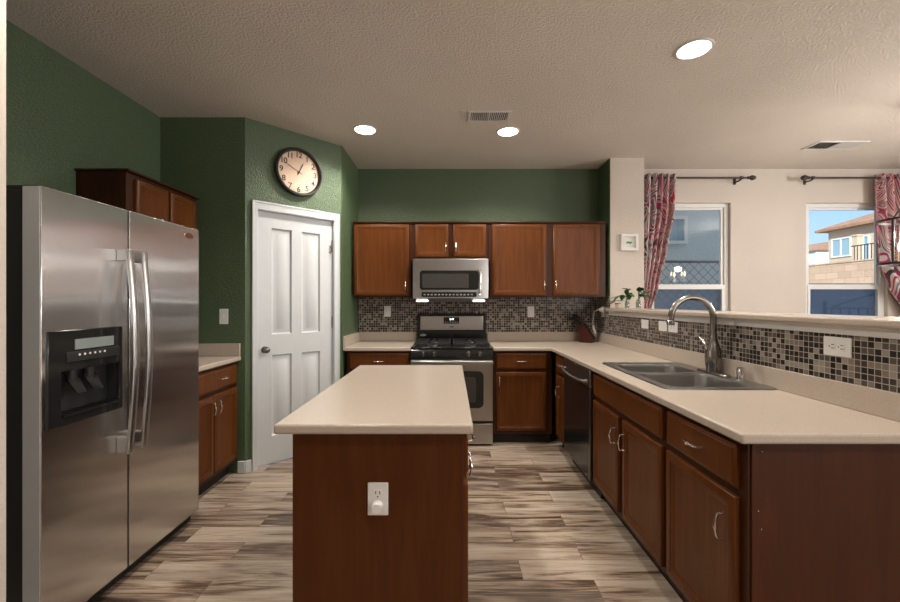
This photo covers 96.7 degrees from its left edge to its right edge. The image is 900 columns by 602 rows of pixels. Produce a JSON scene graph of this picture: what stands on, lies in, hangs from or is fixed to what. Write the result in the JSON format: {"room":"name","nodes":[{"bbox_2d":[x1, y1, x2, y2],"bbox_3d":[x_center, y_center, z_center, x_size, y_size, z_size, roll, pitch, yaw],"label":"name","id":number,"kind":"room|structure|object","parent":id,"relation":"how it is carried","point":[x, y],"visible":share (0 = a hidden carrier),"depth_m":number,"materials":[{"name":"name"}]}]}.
{"room":"kitchen","nodes":[
{"label":"kitchen","id":0,"kind":"room"},
{"bbox_2d":[0,0,5,601],"bbox_3d":[-1.845,-0.055,1.100,1.131,2.800,0.100,0,0,0],"label":"wall","id":1,"kind":"structure","parent":0,"point":[2,2],"depth_m":1.14,"materials":[{"name":"beige paint"}]},
{"bbox_2d":[6,20,159,194],"bbox_3d":[-2.350,-0.055,2.210,0.120,2.800,2.120,0,0,0],"label":"wall","id":2,"kind":"structure","parent":0,"point":[61,118],"depth_m":2.36,"materials":[{"name":"green paint"}]},
{"bbox_2d":[74,168,198,229],"bbox_3d":[-2.106,-0.432,2.772,0.366,0.762,0.689,0,0,0],"label":"upper cabinet","id":3,"kind":"object","parent":2,"relation":"attached to","point":[127,189],"visible":0.28,"depth_m":2.50,"materials":[{"name":"brown wood"}]},
{"bbox_2d":[160,117,244,472],"bbox_3d":[-1.956,-0.055,3.210,0.668,2.800,0.120,0,0,0],"label":"wall","id":4,"kind":"structure","parent":0,"point":[203,158],"depth_m":3.15,"materials":[{"name":"green paint"}]},
{"bbox_2d":[219,309,227,323],"bbox_3d":[-1.787,0.114,3.142,0.070,0.120,0.016,0,0,0],"label":"light switch","id":5,"kind":"object","parent":4,"relation":"attached to","point":[223,313],"visible":1,"depth_m":3.14,"materials":[{"name":"white plastic"}]},
{"bbox_2d":[238,461,244,472],"bbox_3d":[-1.647,1.298,3.143,0.057,0.095,0.014,0,0,0],"label":"baseboard","id":6,"kind":"structure","parent":4,"relation":"attached to","point":[241,464],"depth_m":3.14,"materials":[{"name":"white paint"}]},
{"bbox_2d":[245,117,340,460],"bbox_3d":[-1.357,-0.055,3.484,0.846,2.800,0.110,0,0,-44],"label":"wall","id":7,"kind":"structure","parent":0,"point":[264,142],"depth_m":3.26,"materials":[{"name":"green paint"}]},
{"bbox_2d":[245,459,251,472],"bbox_3d":[-1.314,1.298,3.440,0.846,0.095,0.014,0,0,-44],"label":"baseboard","id":8,"kind":"structure","parent":7,"relation":"attached to","point":[248,463],"depth_m":3.15,"materials":[{"name":"white paint"}]},
{"bbox_2d":[252,200,339,471],"bbox_3d":[-1.346,0.267,3.480,0.760,2.157,0.131,0,0,-44],"label":"door frame","id":9,"kind":"structure","parent":7,"relation":"in","point":[257,205],"depth_m":3.31,"materials":[{"name":"white paint"}]},
{"bbox_2d":[258,211,332,466],"bbox_3d":[-1.317,0.297,3.452,0.664,2.072,0.105,0,0,-44],"label":"door","id":10,"kind":"structure","parent":9,"relation":"attached to","point":[295,318],"depth_m":3.43,"materials":[{"name":"white paint"}]},
{"bbox_2d":[274,147,321,196],"bbox_3d":[-1.301,-1.112,3.427,0.410,0.410,0.050,0,0,-44],"label":"wall clock","id":11,"kind":"object","parent":7,"relation":"attached to","point":[296,169],"visible":1,"depth_m":3.43,"materials":[{"name":"white plastic"}]},
{"bbox_2d":[341,146,357,377],"bbox_3d":[-1.065,-0.055,4.053,0.100,2.800,0.646,0,0,0],"label":"wall","id":12,"kind":"structure","parent":0,"point":[349,171],"depth_m":3.92,"materials":[{"name":"green paint"}]},
{"bbox_2d":[93,425,682,601],"bbox_3d":[1.575,1.405,0.683,8.350,0.120,7.666,0,0,0],"label":"floor","id":13,"kind":"structure","parent":0,"point":[539,531],"depth_m":2.21,"materials":[{"name":"brown wood"}]},
{"bbox_2d":[6,185,198,601],"bbox_3d":[-1.870,0.444,1.981,0.824,1.779,0.946,0,0,0],"label":"refrigerator","id":14,"kind":"object","parent":13,"relation":"on","point":[102,300],"visible":1,"depth_m":1.72,"materials":[{"name":"silver metal"}]},
{"bbox_2d":[40,186,139,601],"bbox_3d":[-1.537,0.415,1.712,0.159,1.710,0.405,0,0,0],"label":"door","id":15,"kind":"structure","parent":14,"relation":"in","point":[89,316],"depth_m":1.69,"materials":[{"name":"silver metal"}]},
{"bbox_2d":[199,362,236,494],"bbox_3d":[-1.957,0.903,2.809,0.664,0.884,0.668,0,0,0],"label":"base cabinet","id":16,"kind":"object","parent":13,"relation":"on","point":[217,385],"visible":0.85,"depth_m":2.85,"materials":[{"name":"brown wood"}]},
{"bbox_2d":[199,343,240,371],"bbox_3d":[-1.970,0.393,2.811,0.640,0.135,0.678,0,0,0],"label":"countertop","id":17,"kind":"structure","parent":16,"relation":"on","point":[211,355],"depth_m":3.13,"materials":[{"name":"beige stone"}]},
{"bbox_2d":[347,351,410,373],"bbox_3d":[-0.681,0.903,4.044,0.608,0.884,0.662,0,0,0],"label":"base cabinet","id":18,"kind":"object","parent":13,"relation":"on","point":[355,359],"visible":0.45,"depth_m":3.75,"materials":[{"name":"brown wood"}]},
{"bbox_2d":[343,332,415,350],"bbox_3d":[-0.695,0.393,4.056,0.634,0.135,0.637,0,0,0],"label":"countertop","id":19,"kind":"structure","parent":18,"relation":"on","point":[358,341],"depth_m":4.16,"materials":[{"name":"beige stone"}]},
{"bbox_2d":[293,409,475,601],"bbox_3d":[-0.230,0.903,2.047,0.664,0.884,1.255,0,0,0],"label":"kitchen island","id":20,"kind":"object","parent":13,"relation":"on","point":[417,551],"visible":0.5,"depth_m":1.42,"materials":[{"name":"brown wood"}]},
{"bbox_2d":[274,365,472,433],"bbox_3d":[-0.270,0.443,2.042,0.693,0.035,1.315,0,0,0],"label":"island countertop","id":21,"kind":"structure","parent":20,"relation":"on","point":[370,399],"depth_m":1.64,"materials":[{"name":"beige stone"}]},
{"bbox_2d":[368,482,387,514],"bbox_3d":[-0.259,0.697,1.415,0.073,0.116,0.009,0,0,0],"label":"wall outlet","id":22,"kind":"object","parent":20,"relation":"attached to","point":[376,490],"visible":0.77,"depth_m":1.41,"materials":[{"name":"white plastic"}]},
{"bbox_2d":[371,500,382,513],"bbox_3d":[-0.259,0.719,1.399,0.040,0.040,0.024,0,0,0],"label":"plug","id":23,"kind":"object","parent":22,"relation":"attached to","point":[377,506],"visible":1,"depth_m":1.39,"materials":[{"name":"white plastic"}]},
{"bbox_2d":[373,489,382,497],"bbox_3d":[-0.259,0.677,1.413,0.034,0.029,0.002,0,0,0],"label":"socket","id":24,"kind":"object","parent":22,"relation":"attached to","point":[377,493],"depth_m":1.41,"materials":[{"name":"white plastic"}]},
{"bbox_2d":[410,313,492,443],"bbox_3d":[0.008,0.734,4.017,0.764,1.222,0.686,0,0,0],"label":"range","id":25,"kind":"object","parent":13,"relation":"on","point":[442,338],"visible":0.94,"depth_m":3.73,"materials":[{"name":"grey metal"}]},
{"bbox_2d":[411,341,492,349],"bbox_3d":[0.008,0.434,4.027,0.764,0.022,0.585,0,0,0],"label":"cooktop","id":26,"kind":"object","parent":25,"relation":"in","point":[451,346],"depth_m":3.77,"materials":[{"name":"black metal"}]},
{"bbox_2d":[492,351,551,441],"bbox_3d":[0.674,0.903,4.044,0.556,0.884,0.662,0,0,0],"label":"base cabinet","id":27,"kind":"object","parent":13,"relation":"on","point":[522,380],"visible":0.9,"depth_m":3.76,"materials":[{"name":"brown wood"}]},
{"bbox_2d":[555,353,572,458],"bbox_3d":[1.263,0.903,3.565,0.690,0.884,0.360,0,0,0],"label":"base cabinet","id":28,"kind":"object","parent":13,"relation":"on","point":[559,374],"visible":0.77,"depth_m":3.56,"materials":[{"name":"brown wood"}]},
{"bbox_2d":[561,358,603,498],"bbox_3d":[1.230,0.903,3.053,0.655,0.883,0.644,0,0,0],"label":"dishwasher","id":29,"kind":"object","parent":13,"relation":"on","point":[579,396],"visible":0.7,"depth_m":2.97,"materials":[{"name":"grey metal"}]},
{"bbox_2d":[593,372,681,599],"bbox_3d":[1.263,0.903,2.264,0.690,0.884,0.916,0,0,0],"label":"base cabinet","id":30,"kind":"object","parent":13,"relation":"on","point":[630,445],"visible":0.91,"depth_m":2.12,"materials":[{"name":"brown wood"}]},
{"bbox_2d":[666,408,899,601],"bbox_3d":[1.263,0.903,1.558,0.690,0.884,0.495,0,0,0],"label":"base cabinet","id":31,"kind":"object","parent":13,"relation":"on","point":[745,522],"visible":0.92,"depth_m":1.31,"materials":[{"name":"brown wood"}]},
{"bbox_2d":[487,332,899,443],"bbox_3d":[1.000,0.393,2.829,1.205,0.135,3.082,0,0,0],"label":"countertop","id":32,"kind":"structure","parent":31,"relation":"on","point":[803,408],"depth_m":1.67,"materials":[{"name":"beige stone"}]},
{"bbox_2d":[575,323,595,342],"bbox_3d":[1.425,0.323,4.235,0.180,0.203,0.110,0,0,38],"label":"knife block","id":33,"kind":"object","parent":32,"relation":"on","point":[586,336],"visible":1,"depth_m":4.20,"materials":[{"name":"brown wood"}]},
{"bbox_2d":[573,314,587,329],"bbox_3d":[1.369,0.208,4.241,0.163,0.168,0.031,0,0,38],"label":"knife","id":34,"kind":"object","parent":33,"relation":"in","point":[574,315],"visible":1,"depth_m":4.25,"materials":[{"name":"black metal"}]},
{"bbox_2d":[602,362,776,389],"bbox_3d":[1.312,0.483,2.353,0.548,0.272,0.850,0,0,0],"label":"sink","id":35,"kind":"object","parent":32,"relation":"in","point":[665,375],"depth_m":2.35,"materials":[{"name":"silver metal"}]},
{"bbox_2d":[666,295,731,377],"bbox_3d":[1.421,0.187,2.340,0.316,0.462,0.260,0,0,0],"label":"faucet","id":36,"kind":"object","parent":32,"relation":"on","point":[713,352],"visible":1,"depth_m":2.32,"materials":[{"name":"silver metal"}]},
{"bbox_2d":[6,0,899,168],"bbox_3d":[1.575,-1.525,0.683,8.350,0.140,7.666,0,0,0],"label":"ceiling","id":37,"kind":"structure","parent":0,"point":[584,84],"depth_m":2.54,"materials":[{"name":"white paint"}]},
{"bbox_2d":[353,124,376,134],"bbox_3d":[-0.725,-1.451,3.374,0.200,0.008,0.200,0,0,0],"label":"recessed light","id":38,"kind":"object","parent":37,"relation":"in","point":[363,129],"visible":1,"depth_m":3.36,"materials":[{"name":"beige"}]},
{"bbox_2d":[467,111,511,121],"bbox_3d":[0.297,-1.451,3.130,0.330,0.008,0.185,0,0,0],"label":"ceiling vent","id":39,"kind":"object","parent":37,"relation":"in","point":[473,116],"visible":1,"depth_m":3.13,"materials":[{"name":"white metal"}]},
{"bbox_2d":[496,126,519,136],"bbox_3d":[0.486,-1.451,3.413,0.200,0.008,0.200,0,0,0],"label":"recessed light","id":40,"kind":"object","parent":37,"relation":"in","point":[508,131],"visible":1,"depth_m":3.40,"materials":[{"name":"beige"}]},
{"bbox_2d":[674,37,714,59],"bbox_3d":[1.397,-1.451,2.300,0.200,0.008,0.200,0,0,0],"label":"recessed light","id":41,"kind":"object","parent":37,"relation":"in","point":[695,48],"visible":1,"depth_m":2.29,"materials":[{"name":"beige"}]},
{"bbox_2d":[801,141,870,149],"bbox_3d":[3.560,-1.451,3.710,0.460,0.008,0.200,0,0,0],"label":"ceiling vent","id":42,"kind":"object","parent":37,"relation":"in","point":[821,145],"visible":1,"depth_m":3.70,"materials":[{"name":"white metal"}]},
{"bbox_2d":[876,209,899,266],"bbox_3d":[3.384,-0.865,2.911,0.402,1.181,0.400,0,0,0],"label":"pendant lantern","id":43,"kind":"object","parent":37,"relation":"hanging from","point":[892,224],"visible":1,"depth_m":2.91,"materials":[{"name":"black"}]},
{"bbox_2d":[610,158,643,307],"bbox_3d":[1.780,-0.055,4.268,0.340,2.800,0.456,0,0,0],"label":"wall column","id":44,"kind":"structure","parent":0,"point":[626,174],"depth_m":4.04,"materials":[{"name":"beige paint"}]},
{"bbox_2d":[620,234,638,250],"bbox_3d":[1.795,-0.599,4.024,0.172,0.168,0.030,0,0,0],"label":"picture frame","id":45,"kind":"object","parent":44,"relation":"attached to","point":[628,242],"visible":1,"depth_m":4.01,"materials":[{"name":"white wood"}]},
{"bbox_2d":[358,169,899,424],"bbox_3d":[2.243,-0.055,4.436,6.715,2.800,0.120,0,0,0],"label":"wall","id":46,"kind":"structure","parent":0,"point":[767,213],"depth_m":4.38,"materials":[{"name":"beige paint"}]},
{"bbox_2d":[353,222,412,296],"bbox_3d":[-0.699,-0.432,4.188,0.586,0.762,0.374,0,0,0],"label":"upper cabinet","id":47,"kind":"object","parent":46,"relation":"attached to","point":[382,262],"visible":0.88,"depth_m":4.05,"materials":[{"name":"brown wood"}]},
{"bbox_2d":[411,222,489,260],"bbox_3d":[-0.006,-0.622,4.188,0.798,0.383,0.374,0,0,0],"label":"upper cabinet","id":48,"kind":"object","parent":46,"relation":"attached to","point":[429,240],"visible":0.97,"depth_m":4.05,"materials":[{"name":"brown wood"}]},
{"bbox_2d":[413,259,487,301],"bbox_3d":[-0.004,-0.215,4.146,0.752,0.425,0.454,0,0,0],"label":"microwave","id":49,"kind":"object","parent":48,"relation":"attached to","point":[434,280],"visible":1,"depth_m":3.96,"materials":[{"name":"silver metal"}]},
{"bbox_2d":[358,297,596,333],"bbox_3d":[0.294,0.145,4.373,2.619,0.400,0.006,0,0,0],"label":"backsplash","id":50,"kind":"structure","parent":46,"relation":"attached to","point":[503,314],"depth_m":4.37,"materials":[{"name":"tile"}]},
{"bbox_2d":[384,306,390,316],"bbox_3d":[-0.694,0.102,4.365,0.073,0.118,0.009,0,0,0],"label":"wall outlet","id":51,"kind":"object","parent":50,"relation":"attached to","point":[387,309],"visible":1,"depth_m":4.36,"materials":[{"name":"white plastic"}]},
{"bbox_2d":[528,306,533,316],"bbox_3d":[0.872,0.107,4.365,0.073,0.118,0.009,0,0,0],"label":"wall outlet","id":52,"kind":"object","parent":50,"relation":"attached to","point":[530,308],"visible":1,"depth_m":4.36,"materials":[{"name":"white plastic"}]},
{"bbox_2d":[488,222,605,296],"bbox_3d":[0.982,-0.432,4.188,1.175,0.762,0.374,0,0,0],"label":"upper cabinet","id":53,"kind":"object","parent":46,"relation":"attached to","point":[528,259],"visible":0.95,"depth_m":4.05,"materials":[{"name":"brown wood"}]},
{"bbox_2d":[651,203,727,310],"bbox_3d":[2.612,-0.291,4.411,0.936,1.592,0.130,0,0,0],"label":"window","id":54,"kind":"structure","parent":46,"relation":"in","point":[722,208],"depth_m":4.41,"materials":[{"name":"white plastic"}]},
{"bbox_2d":[644,175,755,184],"bbox_3d":[2.616,-1.322,4.309,1.283,0.080,0.132,0,0,0],"label":"curtain rod","id":55,"kind":"object","parent":46,"relation":"attached to","point":[752,177],"visible":0.75,"depth_m":4.26,"materials":[{"name":"black metal"}]},
{"bbox_2d":[644,173,675,308],"bbox_3d":[2.194,-0.070,4.269,0.419,2.590,0.102,0,0,0],"label":"curtain","id":56,"kind":"object","parent":55,"relation":"hanging from","point":[659,194],"visible":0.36,"depth_m":4.25,"materials":[{"name":"fabric"}]},
{"bbox_2d":[806,203,883,315],"bbox_3d":[4.332,-0.291,4.411,0.936,1.592,0.130,0,0,0],"label":"window","id":57,"kind":"structure","parent":46,"relation":"in","point":[878,286],"depth_m":4.41,"materials":[{"name":"white plastic"}]},
{"bbox_2d":[800,175,896,184],"bbox_3d":[4.616,-1.322,4.309,1.768,0.080,0.132,0,0,0],"label":"curtain rod","id":58,"kind":"object","parent":46,"relation":"attached to","point":[804,178],"visible":1,"depth_m":4.26,"materials":[{"name":"black metal"}]},
{"bbox_2d":[874,173,899,304],"bbox_3d":[4.922,-0.070,4.269,0.763,2.590,0.099,0,0,0],"label":"curtain","id":59,"kind":"object","parent":58,"relation":"hanging from","point":[887,191],"visible":0.81,"depth_m":4.26,"materials":[{"name":"fabric"}]},
{"bbox_3d":[1.675,0.720,2.664,0.130,1.250,2.752,0,0,0],"label":"wall","id":60,"kind":"structure","parent":0,"visible":0},
{"bbox_2d":[597,297,899,392],"bbox_3d":[1.604,0.145,2.829,0.012,0.400,3.082,0,0,0],"label":"backsplash","id":61,"kind":"structure","parent":60,"relation":"attached to","point":[874,362],"depth_m":1.93,"materials":[{"name":"tile"}]},
{"bbox_2d":[592,308,602,333],"bbox_3d":[1.544,0.200,4.215,0.102,0.284,0.042,0,0,22],"label":"charger","id":62,"kind":"object","parent":61,"relation":"attached to","point":[599,309],"visible":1,"depth_m":4.21,"materials":[{"name":"white plastic"}]},
{"bbox_2d":[641,319,648,328],"bbox_3d":[1.598,0.182,3.300,0.009,0.073,0.115,0,0,0],"label":"wall outlet","id":63,"kind":"object","parent":61,"relation":"attached to","point":[644,323],"visible":1,"depth_m":3.28,"materials":[{"name":"white plastic"}]},
{"bbox_2d":[659,321,666,331],"bbox_3d":[1.598,0.182,3.020,0.009,0.075,0.115,0,0,0],"label":"light switch","id":64,"kind":"object","parent":61,"relation":"attached to","point":[662,324],"visible":0.98,"depth_m":3.01,"materials":[{"name":"white plastic"}]},
{"bbox_2d":[668,322,677,332],"bbox_3d":[1.598,0.182,2.882,0.009,0.075,0.118,0,0,0],"label":"wall outlet","id":65,"kind":"object","parent":61,"relation":"attached to","point":[671,328],"visible":0.91,"depth_m":2.87,"materials":[{"name":"white plastic"}]},
{"bbox_2d":[824,336,851,357],"bbox_3d":[1.598,0.185,1.656,0.009,0.080,0.120,0,0,0],"label":"wall outlet","id":66,"kind":"object","parent":61,"relation":"attached to","point":[833,346],"visible":1,"depth_m":1.65,"materials":[{"name":"white plastic"}]},
{"bbox_2d":[828,342,834,349],"bbox_3d":[1.595,0.185,1.676,0.002,0.034,0.029,0,0,0],"label":"socket","id":67,"kind":"object","parent":66,"relation":"attached to","point":[831,345],"depth_m":1.68,"materials":[{"name":"white plastic"}]},
{"bbox_2d":[837,343,844,350],"bbox_3d":[1.595,0.185,1.636,0.002,0.034,0.029,0,0,0],"label":"socket","id":68,"kind":"object","parent":66,"relation":"attached to","point":[840,346],"depth_m":1.64,"materials":[{"name":"white plastic"}]},
{"bbox_2d":[598,158,899,338],"bbox_3d":[1.600,-0.055,2.832,0.020,2.800,3.088,0,0,0],"label":"wall","id":69,"kind":"structure","parent":60,"relation":"attached to","point":[888,333],"depth_m":2.46,"materials":[{"name":"beige paint"}]},
{"bbox_2d":[605,308,899,328],"bbox_3d":[1.703,0.078,2.655,0.294,0.034,2.769,0,0,0],"label":"bar ledge","id":70,"kind":"object","parent":60,"relation":"on","point":[842,320],"visible":1,"depth_m":1.85,"materials":[{"name":"beige stone"}]},
{"bbox_2d":[607,288,634,303],"bbox_3d":[1.628,-0.036,3.845,0.245,0.194,0.112,0,0,16],"label":"potted cutting","id":71,"kind":"object","parent":70,"relation":"on","point":[629,296],"visible":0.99,"depth_m":3.83,"materials":[{"name":"green plant"}]},
{"bbox_2d":[636,287,661,306],"bbox_3d":[1.889,-0.042,3.811,0.230,0.206,0.127,0,0,17],"label":"potted cutting","id":72,"kind":"object","parent":70,"relation":"on","point":[638,289],"visible":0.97,"depth_m":3.84,"materials":[{"name":"green plant"}]},
{"label":"outside","id":73,"kind":"structure","parent":0,"visible":0},
{"bbox_3d":[30.000,1.670,57.538,120.000,0.350,104.924,0,0,0],"label":"ground","id":74,"kind":"structure","parent":73,"visible":0},
{"bbox_2d":[654,211,720,310],"bbox_3d":[1.600,-1.005,10.250,9.000,5.000,6.900,0,0,0],"label":"neighbor house","id":75,"kind":"structure","parent":74,"relation":"on","point":[694,235],"depth_m":7.30,"materials":[{"name":"grey paint"}]},
{"bbox_2d":[654,260,720,310],"bbox_3d":[3.975,0.392,6.500,3.202,2.213,0.052,0,0,0],"label":"fence","id":76,"kind":"object","parent":74,"relation":"on","point":[666,261],"visible":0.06,"depth_m":6.50,"materials":[{"name":"grey metal"}]},
{"bbox_2d":[809,283,873,315],"bbox_3d":[10.250,0.580,7.300,9.000,1.830,0.200,0,0,0],"label":"wall","id":77,"kind":"structure","parent":74,"relation":"on","point":[833,297],"depth_m":7.20,"materials":[{"name":"paint"}]},
{"bbox_2d":[809,258,873,282],"bbox_3d":[24.100,-0.495,28.000,0.300,3.980,40.000,0,0,0],"label":"wall","id":78,"kind":"structure","parent":74,"relation":"on","point":[853,271],"depth_m":24.40,"materials":[{"name":"beige brick"}]},
{"bbox_2d":[823,294,873,315],"bbox_3d":[6.385,0.620,6.200,1.220,1.750,0.050,0,0,0],"label":"gate","id":79,"kind":"object","parent":74,"relation":"on","point":[825,307],"visible":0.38,"depth_m":6.19,"materials":[{"name":"black metal"}]},
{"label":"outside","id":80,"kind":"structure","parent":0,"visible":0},
{"bbox_3d":[48.100,-0.440,41.500,47.800,3.870,67.000,0,0,0],"label":"terrace","id":81,"kind":"object","parent":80,"visible":0},
{"bbox_2d":[809,242,827,264],"bbox_3d":[60.500,-6.030,65.000,8.800,7.300,6.800,0,0,0],"label":"house","id":82,"kind":"structure","parent":81,"relation":"on","point":[818,253],"depth_m":62.00,"materials":[{"name":"grey paint"}]},
{"bbox_2d":[815,213,873,262],"bbox_3d":[33.250,-5.030,23.650,10.700,5.290,14.100,0,0,0],"label":"house","id":83,"kind":"structure","parent":81,"relation":"on","point":[839,239],"depth_m":28.72,"materials":[{"name":"beige paint"}]},
{"bbox_2d":[850,234,863,259],"bbox_3d":[26.500,-3.385,26.100,0.460,2.000,0.460,0,0,0],"label":"patio post","id":84,"kind":"object","parent":81,"relation":"on","point":[857,239],"visible":0.75,"depth_m":25.94,"materials":[{"name":"beige paint"}]},
{"bbox_2d":[851,243,873,259],"bbox_3d":[24.600,-2.940,21.750,0.060,1.010,5.700,0,0,0],"label":"terrace railing","id":85,"kind":"object","parent":81,"relation":"on","point":[868,243],"visible":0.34,"depth_m":23.99,"materials":[{"name":"metal"}]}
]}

